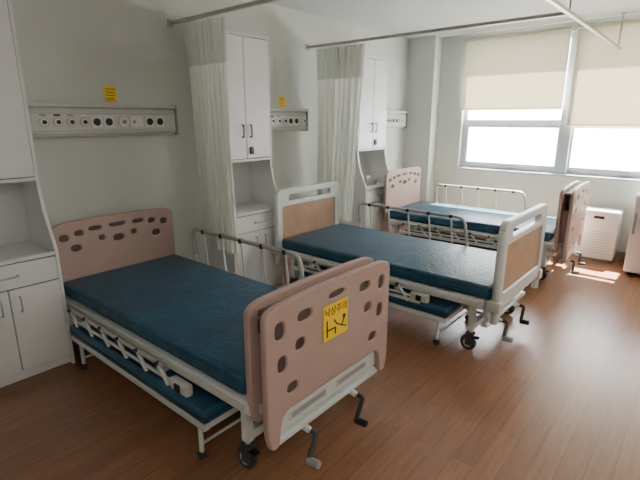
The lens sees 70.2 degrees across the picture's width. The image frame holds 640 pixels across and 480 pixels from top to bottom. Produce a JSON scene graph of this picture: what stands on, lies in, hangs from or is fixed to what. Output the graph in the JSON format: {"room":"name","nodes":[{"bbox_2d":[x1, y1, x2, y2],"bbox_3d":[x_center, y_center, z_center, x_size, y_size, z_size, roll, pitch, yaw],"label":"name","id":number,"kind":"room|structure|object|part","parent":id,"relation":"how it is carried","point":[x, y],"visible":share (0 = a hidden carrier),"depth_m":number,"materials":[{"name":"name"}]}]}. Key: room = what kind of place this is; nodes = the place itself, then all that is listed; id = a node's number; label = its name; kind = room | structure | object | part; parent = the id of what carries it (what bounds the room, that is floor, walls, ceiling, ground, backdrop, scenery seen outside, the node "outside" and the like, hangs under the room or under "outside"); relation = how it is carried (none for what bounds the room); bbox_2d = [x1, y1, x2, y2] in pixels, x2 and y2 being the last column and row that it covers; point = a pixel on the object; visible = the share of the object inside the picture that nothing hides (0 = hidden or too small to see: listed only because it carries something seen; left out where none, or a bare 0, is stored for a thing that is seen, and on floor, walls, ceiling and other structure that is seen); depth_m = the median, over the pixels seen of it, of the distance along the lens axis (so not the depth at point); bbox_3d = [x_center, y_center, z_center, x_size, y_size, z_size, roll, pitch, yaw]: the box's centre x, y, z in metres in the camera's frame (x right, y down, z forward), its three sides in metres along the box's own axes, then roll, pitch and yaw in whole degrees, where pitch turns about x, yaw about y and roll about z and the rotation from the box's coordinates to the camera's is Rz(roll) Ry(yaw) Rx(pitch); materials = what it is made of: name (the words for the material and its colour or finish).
{"room":"hospital room","nodes":[
{"label":"hospital room","id":0,"kind":"room"},
{"bbox_2d":[11,0,407,320],"bbox_3d":[-1.211,-0.771,3.877,0.150,2.600,8.150,12,19,39],"label":"wall","id":1,"kind":"structure","parent":0,"point":[69,50],"depth_m":3.54,"materials":[{"name":"paint"}]},
{"bbox_2d":[27,102,178,137],"bbox_3d":[-1.513,-0.860,3.270,0.112,0.230,1.076,12,19,39],"label":"bedhead service panel","id":2,"kind":"object","parent":1,"relation":"attached to","point":[47,120],"visible":0.91,"depth_m":3.20,"materials":[{"name":"grey"}]},
{"bbox_2d":[38,117,48,126],"bbox_3d":[-1.777,-0.758,2.931,0.013,0.060,0.060,12,19,39],"label":"outlet","id":3,"kind":"object","parent":2,"relation":"attached to","point":[42,121],"depth_m":2.92,"materials":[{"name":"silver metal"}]},
{"bbox_2d":[53,117,62,126],"bbox_3d":[-1.722,-0.775,2.994,0.013,0.060,0.060,12,19,39],"label":"outlet","id":4,"kind":"object","parent":2,"relation":"attached to","point":[57,121],"depth_m":2.98,"materials":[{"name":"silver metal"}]},
{"bbox_2d":[67,117,76,126],"bbox_3d":[-1.667,-0.791,3.057,0.013,0.060,0.060,12,19,39],"label":"outlet","id":5,"kind":"object","parent":2,"relation":"attached to","point":[71,121],"depth_m":3.05,"materials":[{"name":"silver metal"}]},
{"bbox_2d":[80,117,89,126],"bbox_3d":[-1.612,-0.808,3.119,0.013,0.060,0.060,12,19,39],"label":"outlet","id":6,"kind":"object","parent":2,"relation":"attached to","point":[84,121],"depth_m":3.11,"materials":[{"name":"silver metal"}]},
{"bbox_3d":[-1.559,-0.825,3.184,0.007,0.080,0.072,12,19,39],"label":"socket plate","id":7,"kind":"part","parent":2,"relation":"part of","materials":[{"name":"white plastic"}]},
{"bbox_2d":[93,118,100,125],"bbox_3d":[-1.556,-0.825,3.181,0.003,0.052,0.052,12,19,39],"label":"socket","id":8,"kind":"object","parent":2,"relation":"attached to","point":[96,121],"depth_m":3.18,"materials":[{"name":"black plastic"}]},
{"bbox_3d":[-1.504,-0.842,3.247,0.007,0.080,0.072,12,19,39],"label":"socket plate","id":9,"kind":"part","parent":2,"relation":"part of","materials":[{"name":"white plastic"}]},
{"bbox_2d":[106,118,112,125],"bbox_3d":[-1.501,-0.841,3.244,0.003,0.052,0.052,12,19,39],"label":"socket","id":10,"kind":"object","parent":2,"relation":"attached to","point":[109,121],"depth_m":3.24,"materials":[{"name":"black plastic"}]},
{"bbox_3d":[-1.300,-0.904,3.479,0.007,0.080,0.072,12,19,39],"label":"socket plate","id":11,"kind":"part","parent":2,"relation":"part of","materials":[{"name":"white plastic"}]},
{"bbox_2d":[147,118,152,124],"bbox_3d":[-1.297,-0.903,3.476,0.003,0.052,0.052,12,19,39],"label":"socket","id":12,"kind":"object","parent":2,"relation":"attached to","point":[149,120],"depth_m":3.47,"materials":[{"name":"black plastic"}]},
{"bbox_3d":[-1.246,-0.920,3.541,0.007,0.080,0.072,12,19,39],"label":"socket plate","id":13,"kind":"part","parent":2,"relation":"part of","materials":[{"name":"plastic"}]},
{"bbox_2d":[157,118,162,124],"bbox_3d":[-1.242,-0.920,3.539,0.003,0.052,0.052,12,19,39],"label":"socket","id":14,"kind":"object","parent":2,"relation":"attached to","point":[159,120],"depth_m":3.54,"materials":[{"name":"black plastic"}]},
{"bbox_2d":[104,86,117,101],"bbox_3d":[-1.516,-1.058,3.302,0.004,0.110,0.090,12,19,39],"label":"notice","id":15,"kind":"object","parent":1,"relation":"attached to","point":[110,92],"visible":1,"depth_m":3.30,"materials":[{"name":"yellow paper"}]},
{"bbox_2d":[71,226,393,335],"bbox_3d":[-1.243,0.488,4.043,0.012,0.080,7.560,12,19,39],"label":"baseboard","id":16,"kind":"structure","parent":1,"relation":"attached to","point":[288,259],"depth_m":5.05,"materials":[{"name":"beige plastic"}]},
{"bbox_2d":[278,96,284,107],"bbox_3d":[-0.385,-1.391,4.594,0.004,0.110,0.090,12,19,39],"label":"notice","id":17,"kind":"object","parent":1,"relation":"attached to","point":[281,98],"visible":1,"depth_m":4.59,"materials":[{"name":"yellow paper"}]},
{"bbox_2d":[270,108,307,130],"bbox_3d":[-0.375,-1.204,4.567,0.112,0.230,0.696,12,19,39],"label":"console","id":18,"kind":"object","parent":1,"relation":"attached to","point":[282,119],"visible":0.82,"depth_m":4.60,"materials":[{"name":"grey"}]},
{"bbox_2d":[386,111,407,127],"bbox_3d":[0.932,-1.600,6.056,0.112,0.230,0.796,12,19,39],"label":"console","id":19,"kind":"object","parent":1,"relation":"attached to","point":[395,119],"visible":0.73,"depth_m":6.15,"materials":[{"name":"grey plastic"}]},
{"bbox_2d":[0,226,639,479],"bbox_3d":[1.096,1.036,2.332,6.200,0.100,8.150,12,19,39],"label":"floor","id":20,"kind":"structure","parent":0,"point":[560,400],"depth_m":2.46,"materials":[{"name":"brown wood"}]},
{"bbox_2d":[0,0,74,387],"bbox_3d":[-1.951,-0.245,2.616,0.464,2.230,0.590,12,19,39],"label":"tall cabinet","id":21,"kind":"object","parent":20,"relation":"on","point":[35,335],"visible":1,"depth_m":2.73,"materials":[{"name":"white laminate"}]},
{"bbox_3d":[-1.821,0.399,2.606,0.030,0.100,0.010,12,19,39],"label":"handle","id":22,"kind":"part","parent":21,"relation":"part of","materials":[{"name":"silver metal"}]},
{"bbox_3d":[-1.787,0.221,2.596,0.034,0.011,0.132,12,19,39],"label":"drawer handle","id":23,"kind":"part","parent":21,"relation":"part of","materials":[{"name":"silver metal"}]},
{"bbox_3d":[-1.895,0.571,2.597,0.020,0.513,0.272,12,19,39],"label":"door","id":24,"kind":"part","parent":21,"relation":"part of","materials":[{"name":"white laminate"}]},
{"bbox_3d":[-1.815,-0.837,2.528,0.020,0.990,0.272,12,19,39],"label":"door","id":25,"kind":"part","parent":21,"relation":"part of","materials":[{"name":"white laminate"}]},
{"bbox_3d":[-1.756,0.380,2.679,0.030,0.100,0.010,12,19,39],"label":"handle","id":26,"kind":"part","parent":21,"relation":"part of","materials":[{"name":"silver metal"}]},
{"bbox_2d":[0,240,54,265],"bbox_3d":[-1.959,0.099,2.715,0.426,0.025,0.552,12,19,39],"label":"countertop","id":27,"kind":"structure","parent":21,"relation":"on","point":[10,253],"depth_m":2.77,"materials":[{"name":"white laminate"}]},
{"bbox_3d":[-1.806,0.220,2.613,0.020,0.143,0.548,12,19,39],"label":"drawer","id":28,"kind":"part","parent":21,"relation":"part of","materials":[{"name":"white laminate"}]},
{"bbox_3d":[-1.716,0.517,2.801,0.020,0.513,0.272,12,19,39],"label":"door","id":29,"kind":"part","parent":21,"relation":"part of","materials":[{"name":"white laminate"}]},
{"bbox_2d":[70,321,240,459],"bbox_3d":[-0.859,0.732,2.698,1.408,0.300,0.608,12,19,38],"label":"cot","id":30,"kind":"object","parent":20,"relation":"on","point":[203,409],"visible":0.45,"depth_m":2.24,"materials":[{"name":"blue leather"}]},
{"bbox_3d":[-1.508,0.717,2.890,0.024,0.170,0.023,12,19,38],"label":"leg","id":31,"kind":"part","parent":30,"relation":"part of","materials":[{"name":"white metal"}]},
{"bbox_3d":[-1.038,0.731,2.475,1.380,0.035,0.030,12,19,38],"label":"rail","id":32,"kind":"part","parent":30,"relation":"part of","materials":[{"name":"white metal"}]},
{"bbox_3d":[-0.555,0.921,2.123,0.024,0.170,0.023,12,19,38],"label":"leg","id":33,"kind":"part","parent":30,"relation":"part of","materials":[{"name":"white metal"}]},
{"bbox_2d":[51,207,389,468],"bbox_3d":[-0.671,0.415,2.739,2.162,0.889,1.020,12,19,38],"label":"hospital bed","id":34,"kind":"object","parent":20,"relation":"on","point":[282,357],"visible":0.95,"depth_m":2.30,"materials":[{"name":"pink plastic"}]},
{"bbox_3d":[-1.477,0.067,3.351,0.034,0.530,0.900,12,19,38],"label":"headboard","id":35,"kind":"part","parent":34,"relation":"part of","materials":[{"name":"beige plastic"}]},
{"bbox_3d":[-1.170,0.527,2.553,1.080,0.027,0.028,12,19,38],"label":"rail","id":36,"kind":"part","parent":34,"relation":"part of","materials":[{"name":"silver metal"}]},
{"bbox_3d":[-1.124,0.595,2.531,1.080,0.017,0.018,12,19,38],"label":"rail","id":37,"kind":"part","parent":34,"relation":"part of","materials":[{"name":"white metal"}]},
{"bbox_3d":[-0.749,0.389,2.809,1.835,0.095,0.870,12,19,38],"label":"mattress","id":38,"kind":"part","parent":34,"relation":"part of","materials":[{"name":"blue plastic"}]},
{"bbox_3d":[-0.671,0.695,2.135,0.040,0.040,0.012,12,19,38],"label":"rail latch knob","id":39,"kind":"part","parent":34,"relation":"part of","materials":[{"name":"black plastic"}]},
{"bbox_3d":[-0.325,0.796,2.026,0.044,0.220,0.040,12,19,38],"label":"leg post","id":40,"kind":"part","parent":34,"relation":"part of","materials":[{"name":"white metal"}]},
{"bbox_3d":[-0.545,0.101,3.212,1.182,0.221,0.029,12,19,38],"label":"raised rail","id":41,"kind":"part","parent":34,"relation":"part of","materials":[{"name":"silver metal"}]},
{"bbox_3d":[-0.325,0.925,2.061,0.058,0.020,0.048,12,19,38],"label":"caster crown","id":42,"kind":"part","parent":34,"relation":"part of","materials":[{"name":"black plastic"}]},
{"bbox_3d":[-0.006,0.425,2.178,0.034,0.560,0.900,12,19,38],"label":"footboard","id":43,"kind":"part","parent":34,"relation":"part of","materials":[{"name":"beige plastic"}]},
{"bbox_3d":[-0.040,0.914,2.027,0.049,0.120,0.083,12,19,38],"label":"crank arm","id":44,"kind":"part","parent":34,"relation":"part of","materials":[{"name":"grey metal"}]},
{"bbox_3d":[0.067,0.482,2.130,0.034,0.645,0.900,12,19,38],"label":"footboard","id":45,"kind":"part","parent":34,"relation":"part of","materials":[{"name":"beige plastic"}]},
{"bbox_3d":[0.191,0.843,2.295,0.049,0.120,0.083,12,19,38],"label":"crank arm","id":46,"kind":"part","parent":34,"relation":"part of","materials":[{"name":"black plastic"}]},
{"bbox_2d":[201,30,283,285],"bbox_3d":[-0.689,-0.627,4.054,0.464,2.230,0.590,12,19,39],"label":"tall cabinet","id":47,"kind":"object","parent":20,"relation":"on","point":[255,187],"visible":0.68,"depth_m":4.00,"materials":[{"name":"white laminate"}]},
{"bbox_3d":[-0.733,-1.165,3.762,0.020,0.990,0.272,12,19,39],"label":"door","id":48,"kind":"part","parent":47,"relation":"part of","materials":[{"name":"white laminate"}]},
{"bbox_3d":[-0.749,-1.708,3.819,0.292,0.020,0.554,12,19,39],"label":"panel","id":49,"kind":"part","parent":47,"relation":"part of","materials":[{"name":"white laminate"}]},
{"bbox_3d":[-0.634,0.189,4.034,0.020,0.513,0.272,12,19,39],"label":"door","id":50,"kind":"part","parent":47,"relation":"part of","materials":[{"name":"white laminate"}]},
{"bbox_2d":[235,201,273,217],"bbox_3d":[-0.698,-0.283,4.153,0.426,0.025,0.552,12,19,39],"label":"countertop","id":51,"kind":"structure","parent":47,"relation":"on","point":[250,207],"depth_m":4.11,"materials":[{"name":"white laminate"}]},
{"bbox_3d":[-0.544,-0.162,4.050,0.020,0.143,0.548,12,19,39],"label":"drawer","id":52,"kind":"part","parent":47,"relation":"part of","materials":[{"name":"white laminate"}]},
{"bbox_3d":[-0.554,-1.219,3.966,0.020,0.990,0.272,12,19,39],"label":"door","id":53,"kind":"part","parent":47,"relation":"part of","materials":[{"name":"white laminate"}]},
{"bbox_3d":[-0.455,0.135,4.238,0.020,0.513,0.272,12,19,39],"label":"door","id":54,"kind":"part","parent":47,"relation":"part of","materials":[{"name":"white laminate"}]},
{"bbox_2d":[339,55,391,231],"bbox_3d":[0.572,-1.009,5.491,0.464,2.230,0.590,12,19,39],"label":"tall cabinet","id":55,"kind":"object","parent":20,"relation":"on","point":[371,161],"visible":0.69,"depth_m":5.37,"materials":[{"name":"white laminate"}]},
{"bbox_3d":[0.528,-1.547,5.199,0.020,0.990,0.272,12,19,39],"label":"door","id":56,"kind":"part","parent":55,"relation":"part of","materials":[{"name":"white laminate"}]},
{"bbox_3d":[0.627,-0.193,5.472,0.020,0.513,0.272,12,19,39],"label":"door","id":57,"kind":"part","parent":55,"relation":"part of","materials":[{"name":"white laminate"}]},
{"bbox_3d":[0.717,-0.544,5.488,0.020,0.143,0.548,12,19,39],"label":"drawer","id":58,"kind":"part","parent":55,"relation":"part of","materials":[{"name":"white laminate"}]},
{"bbox_2d":[367,182,383,190],"bbox_3d":[0.564,-0.665,5.590,0.426,0.025,0.552,12,19,39],"label":"countertop","id":59,"kind":"structure","parent":55,"relation":"on","point":[379,185],"depth_m":5.44,"materials":[{"name":"white laminate"}]},
{"bbox_2d":[364,176,376,185],"bbox_3d":[0.586,-0.728,5.561,0.110,0.110,0.220,12,19,39],"label":"tissue box","id":60,"kind":"object","parent":59,"relation":"on","point":[369,180],"visible":0.81,"depth_m":5.53,"materials":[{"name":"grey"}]},
{"bbox_3d":[0.512,-2.090,5.256,0.292,0.020,0.554,12,19,39],"label":"panel","id":61,"kind":"part","parent":55,"relation":"part of","materials":[{"name":"white laminate"}]},
{"bbox_3d":[0.707,-1.601,5.403,0.020,0.990,0.272,12,19,39],"label":"door","id":62,"kind":"part","parent":55,"relation":"part of","materials":[{"name":"white laminate"}]},
{"bbox_3d":[0.806,-0.247,5.676,0.020,0.513,0.272,12,19,39],"label":"door","id":63,"kind":"part","parent":55,"relation":"part of","materials":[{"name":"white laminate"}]},
{"bbox_2d":[298,264,468,344],"bbox_3d":[0.531,0.442,3.789,1.408,0.300,0.608,12,19,39],"label":"cot","id":64,"kind":"object","parent":20,"relation":"on","point":[442,310],"visible":0.26,"depth_m":3.23,"materials":[{"name":"blue leather"}]},
{"bbox_3d":[0.349,0.441,3.569,1.380,0.035,0.030,12,19,39],"label":"rail","id":65,"kind":"part","parent":64,"relation":"part of","materials":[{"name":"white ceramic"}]},
{"bbox_2d":[299,264,462,317],"bbox_3d":[0.531,0.333,3.760,1.400,0.075,0.600,12,19,39],"label":"cushion","id":66,"kind":"object","parent":64,"relation":"on","point":[437,307],"depth_m":3.24,"materials":[{"name":"blue leather"}]},
{"bbox_3d":[0.826,0.632,3.210,0.024,0.170,0.023,12,19,39],"label":"leg","id":67,"kind":"part","parent":64,"relation":"part of","materials":[{"name":"white metal"}]},
{"bbox_2d":[273,181,547,349],"bbox_3d":[0.664,0.096,3.842,2.121,0.939,1.020,12,19,39],"label":"hospital bed","id":68,"kind":"object","parent":20,"relation":"on","point":[309,227],"visible":0.88,"depth_m":3.52,"materials":[{"name":"white metal"}]},
{"bbox_3d":[-0.389,-0.087,4.145,0.052,0.620,0.052,12,19,39],"label":"post","id":69,"kind":"part","parent":68,"relation":"part of","materials":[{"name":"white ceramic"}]},
{"bbox_3d":[-0.239,0.230,4.157,0.044,0.220,0.040,12,19,39],"label":"leg post","id":70,"kind":"part","parent":68,"relation":"part of","materials":[{"name":"white metal"}]},
{"bbox_3d":[-0.106,-0.249,4.443,0.045,0.580,0.900,12,19,39],"label":"board frame","id":71,"kind":"part","parent":68,"relation":"part of","materials":[{"name":"white plastic"}]},
{"bbox_3d":[-0.106,-0.220,4.451,0.016,0.330,0.770,12,19,39],"label":"wood panel","id":72,"kind":"part","parent":68,"relation":"part of","materials":[{"name":"brown wood"}]},
{"bbox_3d":[0.177,-0.257,4.783,0.052,0.620,0.052,12,19,39],"label":"post","id":73,"kind":"part","parent":68,"relation":"part of","materials":[{"name":"white plastic"}]},
{"bbox_3d":[0.199,0.239,3.638,1.080,0.027,0.028,12,19,39],"label":"rail","id":74,"kind":"part","parent":68,"relation":"part of","materials":[{"name":"silver metal"}]},
{"bbox_3d":[0.245,0.307,3.616,1.080,0.017,0.018,12,19,39],"label":"rail","id":75,"kind":"part","parent":68,"relation":"part of","materials":[{"name":"white metal"}]},
{"bbox_3d":[0.651,0.108,3.866,1.905,0.095,0.870,12,19,39],"label":"mattress","id":76,"kind":"part","parent":68,"relation":"part of","materials":[{"name":"blue plastic"}]},
{"bbox_3d":[0.835,-0.186,4.289,1.182,0.221,0.029,12,19,39],"label":"raised rail","id":77,"kind":"part","parent":68,"relation":"part of","materials":[{"name":"silver metal"}]},
{"bbox_3d":[0.693,0.408,3.213,0.040,0.040,0.012,12,19,39],"label":"rail latch knob","id":78,"kind":"part","parent":68,"relation":"part of","materials":[{"name":"black plastic"}]},
{"bbox_3d":[1.036,0.639,3.135,0.058,0.020,0.048,12,19,39],"label":"caster crown","id":79,"kind":"part","parent":68,"relation":"part of","materials":[{"name":"black plastic"}]},
{"bbox_3d":[1.037,0.511,3.100,0.044,0.220,0.040,12,19,39],"label":"leg post","id":80,"kind":"part","parent":68,"relation":"part of","materials":[{"name":"white metal"}]},
{"bbox_3d":[1.129,0.247,2.887,0.052,0.620,0.052,12,19,39],"label":"post","id":81,"kind":"part","parent":68,"relation":"part of","materials":[{"name":"white plastic"}]},
{"bbox_3d":[1.268,0.618,3.142,0.049,0.120,0.083,12,19,39],"label":"crank arm","id":82,"kind":"part","parent":68,"relation":"part of","materials":[{"name":"grey metal"}]},
{"bbox_3d":[1.412,0.114,3.193,0.016,0.330,0.770,12,19,39],"label":"wood panel","id":83,"kind":"part","parent":68,"relation":"part of","materials":[{"name":"brown wood"}]},
{"bbox_3d":[1.503,0.547,3.406,0.049,0.120,0.083,12,19,39],"label":"crank arm","id":84,"kind":"part","parent":68,"relation":"part of","materials":[{"name":"black plastic"}]},
{"bbox_3d":[1.412,0.085,3.185,0.045,0.580,0.900,12,19,39],"label":"board frame","id":85,"kind":"part","parent":68,"relation":"part of","materials":[{"name":"white plastic"}]},
{"bbox_3d":[1.695,0.077,3.525,0.052,0.620,0.052,12,19,39],"label":"post","id":86,"kind":"part","parent":68,"relation":"part of","materials":[{"name":"white plastic"}]},
{"bbox_2d":[404,227,497,251],"bbox_3d":[1.718,0.071,5.186,1.408,0.300,0.608,11,19,36],"label":"cot","id":87,"kind":"object","parent":20,"relation":"on","point":[476,238],"visible":0.04,"depth_m":5.01,"materials":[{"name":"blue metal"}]},
{"bbox_3d":[1.546,0.072,4.958,1.380,0.035,0.030,11,19,36],"label":"rail","id":88,"kind":"part","parent":87,"relation":"part of","materials":[{"name":"white metal"}]},
{"bbox_2d":[383,167,589,279],"bbox_3d":[1.845,-0.260,5.144,2.097,0.959,1.020,11,19,36],"label":"hospital bed","id":89,"kind":"object","parent":20,"relation":"on","point":[401,186],"visible":0.9,"depth_m":4.97,"materials":[{"name":"white metal"}]},
{"bbox_3d":[0.913,-0.108,5.431,0.043,0.220,0.040,11,19,36],"label":"leg post","id":90,"kind":"part","parent":89,"relation":"part of","materials":[{"name":"white metal"}]},
{"bbox_3d":[1.040,-0.596,5.710,0.033,0.600,0.900,11,19,36],"label":"headboard","id":91,"kind":"part","parent":89,"relation":"part of","materials":[{"name":"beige plastic"}]},
{"bbox_3d":[1.359,-0.109,4.946,1.048,0.027,0.028,11,19,36],"label":"rail","id":92,"kind":"part","parent":89,"relation":"part of","materials":[{"name":"silver metal"}]},
{"bbox_3d":[1.405,-0.042,4.927,1.048,0.017,0.018,11,19,36],"label":"rail","id":93,"kind":"part","parent":89,"relation":"part of","materials":[{"name":"white metal"}]},
{"bbox_3d":[1.767,-0.252,5.218,1.780,0.095,0.870,11,19,36],"label":"mattress","id":94,"kind":"part","parent":89,"relation":"part of","materials":[{"name":"blue plastic"}]},
{"bbox_3d":[1.958,-0.541,5.626,1.146,0.221,0.029,11,19,36],"label":"raised rail","id":95,"kind":"part","parent":89,"relation":"part of","materials":[{"name":"silver metal"}]},
{"bbox_3d":[2.200,0.148,4.466,0.043,0.220,0.040,11,19,36],"label":"leg post","id":96,"kind":"part","parent":89,"relation":"part of","materials":[{"name":"white metal"}]},
{"bbox_3d":[2.508,-0.260,4.621,0.033,0.630,0.900,11,19,36],"label":"footboard","id":97,"kind":"part","parent":89,"relation":"part of","materials":[{"name":"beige plastic"}]},
{"bbox_3d":[2.481,0.262,4.481,0.047,0.120,0.083,11,19,36],"label":"crank arm","id":98,"kind":"part","parent":89,"relation":"part of","materials":[{"name":"metal"}]},
{"bbox_3d":[2.581,-0.205,4.577,0.033,0.715,0.900,11,19,36],"label":"footboard","id":99,"kind":"part","parent":89,"relation":"part of","materials":[{"name":"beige plastic"}]},
{"bbox_2d":[575,206,623,263],"bbox_3d":[3.143,-0.065,5.145,0.380,0.584,0.244,12,19,39],"label":"air purifier","id":100,"kind":"object","parent":20,"relation":"on","point":[602,226],"visible":0.76,"depth_m":5.04,"materials":[{"name":"white plastic"}]},
{"bbox_3d":[3.112,-0.336,5.035,0.300,0.005,0.100,12,19,39],"label":"control panel","id":101,"kind":"part","parent":100,"relation":"part of","materials":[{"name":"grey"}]},
{"bbox_2d":[623,192,639,274],"bbox_3d":[3.464,-0.048,4.582,0.540,0.840,0.585,12,19,39],"label":"mini refrigerator","id":102,"kind":"object","parent":20,"relation":"on","point":[632,258],"visible":1,"depth_m":4.54,"materials":[{"name":"white plastic"}]},
{"bbox_3d":[3.103,-0.164,4.490,0.025,0.210,0.027,12,19,39],"label":"handle","id":103,"kind":"part","parent":102,"relation":"part of","materials":[{"name":"grey"}]},
{"bbox_2d":[402,36,442,201],"bbox_3d":[1.415,-1.455,6.451,0.410,2.600,0.190,12,19,39],"label":"pillar","id":104,"kind":"structure","parent":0,"point":[424,53],"depth_m":6.26,"materials":[{"name":"paint"}]},
{"bbox_2d":[271,0,639,38],"bbox_3d":[1.096,-1.574,1.639,6.200,0.100,8.150,12,19,39],"label":"ceiling","id":105,"kind":"structure","parent":0,"point":[391,17],"depth_m":4.65,"materials":[{"name":"paint"}]},
{"bbox_2d":[167,0,626,50],"bbox_3d":[0.408,-1.817,3.453,2.499,0.359,5.758,12,19,39],"label":"track","id":106,"kind":"object","parent":105,"relation":"attached to","point":[566,11],"visible":1,"depth_m":3.50,"materials":[{"name":"silver metal"}]},
{"bbox_2d":[182,13,238,253],"bbox_3d":[-0.848,-0.772,3.534,0.538,1.737,0.082,12,19,39],"label":"privacy curtain","id":107,"kind":"object","parent":106,"relation":"hanging from","point":[205,41],"visible":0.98,"depth_m":3.48,"materials":[{"name":"white fabric"}]},
{"bbox_2d":[316,41,364,221],"bbox_3d":[0.193,-1.076,4.716,0.607,1.757,0.091,12,19,39],"label":"privacy curtain","id":108,"kind":"object","parent":106,"relation":"hanging from","point":[339,69],"visible":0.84,"depth_m":4.67,"materials":[{"name":"white fabric"}]},
{"bbox_3d":[3.107,-2.165,4.703,0.016,0.329,0.016,12,19,39],"label":"ceiling rod","id":109,"kind":"part","parent":106,"relation":"part of","materials":[{"name":"silver metal"}]},
{"bbox_2d":[432,43,639,252],"bbox_3d":[3.651,-0.994,4.910,5.900,2.500,0.250,12,19,39],"label":"wall","id":110,"kind":"structure","parent":0,"point":[537,189],"depth_m":6.02,"materials":[{"name":"paint"}]},
{"bbox_2d":[460,163,554,172],"bbox_3d":[2.449,-0.941,5.938,1.280,0.050,0.050,12,19,39],"label":"frame","id":111,"kind":"object","parent":110,"relation":"on","point":[461,164],"visible":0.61,"depth_m":5.91,"materials":[{"name":"grey"}]},
{"bbox_2d":[460,110,468,162],"bbox_3d":[1.980,-1.788,6.124,0.050,1.490,0.050,12,19,39],"label":"frame","id":112,"kind":"object","parent":111,"relation":"on","point":[466,112],"visible":0.34,"depth_m":6.19,"materials":[{"name":"grey"}]},
{"bbox_2d":[467,120,560,124],"bbox_3d":[2.449,-1.497,5.790,1.180,0.060,0.050,12,19,39],"label":"transom","id":113,"kind":"object","parent":110,"relation":"attached to","point":[489,122],"visible":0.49,"depth_m":5.74,"materials":[{"name":"grey metal"}]},
{"bbox_2d":[454,167,639,182],"bbox_3d":[3.428,-0.687,5.136,3.960,0.030,0.225,12,19,39],"label":"window sill","id":114,"kind":"structure","parent":110,"relation":"attached to","point":[459,168],"depth_m":5.50,"materials":[{"name":"grey"}]},
{"bbox_2d":[463,31,639,174],"bbox_3d":[2.912,-1.569,5.303,2.470,1.588,0.080,12,19,39],"label":"window","id":115,"kind":"structure","parent":110,"relation":"in","point":[565,131],"depth_m":5.39,"materials":[{"name":"grey"}]},
{"bbox_3d":[1.996,-1.307,6.204,0.035,0.450,0.040,12,19,39],"label":"sash","id":116,"kind":"part","parent":115,"relation":"part of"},
{"bbox_3d":[2.433,-0.978,5.908,1.180,0.035,0.040,12,19,39],"label":"sash","id":117,"kind":"part","parent":115,"relation":"part of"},
{"bbox_3d":[2.433,-1.446,5.784,1.180,0.035,0.040,12,19,39],"label":"sash","id":118,"kind":"part","parent":115,"relation":"part of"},
{"bbox_2d":[462,25,572,148],"bbox_3d":[2.341,-1.827,5.605,1.236,1.352,0.050,12,19,39],"label":"roller blind","id":119,"kind":"object","parent":115,"relation":"attached to","point":[523,70],"visible":1,"depth_m":5.52,"materials":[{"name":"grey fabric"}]},
{"bbox_3d":[2.805,-1.707,5.218,0.005,1.320,0.005,5,16,17],"label":"bead chain","id":120,"kind":"part","parent":119,"relation":"part of","materials":[{"name":"grey"}]},
{"bbox_3d":[2.870,-1.117,5.488,0.035,0.450,0.040,12,19,39],"label":"sash","id":121,"kind":"part","parent":115,"relation":"part of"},
{"bbox_3d":[2.973,-1.094,5.404,0.035,0.450,0.040,12,19,39],"label":"sash","id":122,"kind":"part","parent":115,"relation":"part of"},
{"bbox_2d":[566,18,639,126],"bbox_3d":[3.332,-1.611,4.792,1.276,1.352,0.050,12,19,39],"label":"roller blind","id":123,"kind":"object","parent":115,"relation":"attached to","point":[605,87],"visible":1,"depth_m":4.96,"materials":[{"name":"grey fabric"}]},
{"bbox_3d":[3.413,-0.764,5.105,1.190,0.035,0.040,12,19,39],"label":"sash","id":124,"kind":"part","parent":115,"relation":"part of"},
{"bbox_3d":[3.413,-1.233,4.980,1.190,0.035,0.040,12,19,39],"label":"sash","id":125,"kind":"part","parent":115,"relation":"part of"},
{"bbox_2d":[548,241,625,258],"bbox_3d":[3.722,0.235,4.996,5.490,0.080,0.012,12,19,39],"label":"baseboard","id":126,"kind":"structure","parent":110,"relation":"attached to","point":[621,255],"depth_m":5.22,"materials":[{"name":"beige plastic"}]},
{"bbox_2d":[566,170,639,178],"bbox_3d":[3.429,-0.728,5.134,1.290,0.050,0.050,12,19,39],"label":"frame","id":127,"kind":"object","parent":110,"relation":"on","point":[605,174],"visible":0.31,"depth_m":5.23,"materials":[{"name":"grey"}]},
{"bbox_2d":[442,14,639,44],"bbox_3d":[3.651,-2.251,4.576,5.900,0.100,0.250,12,19,39],"label":"wall","id":128,"kind":"structure","parent":0,"point":[458,39],"depth_m":5.37,"materials":[{"name":"paint"}]}
]}

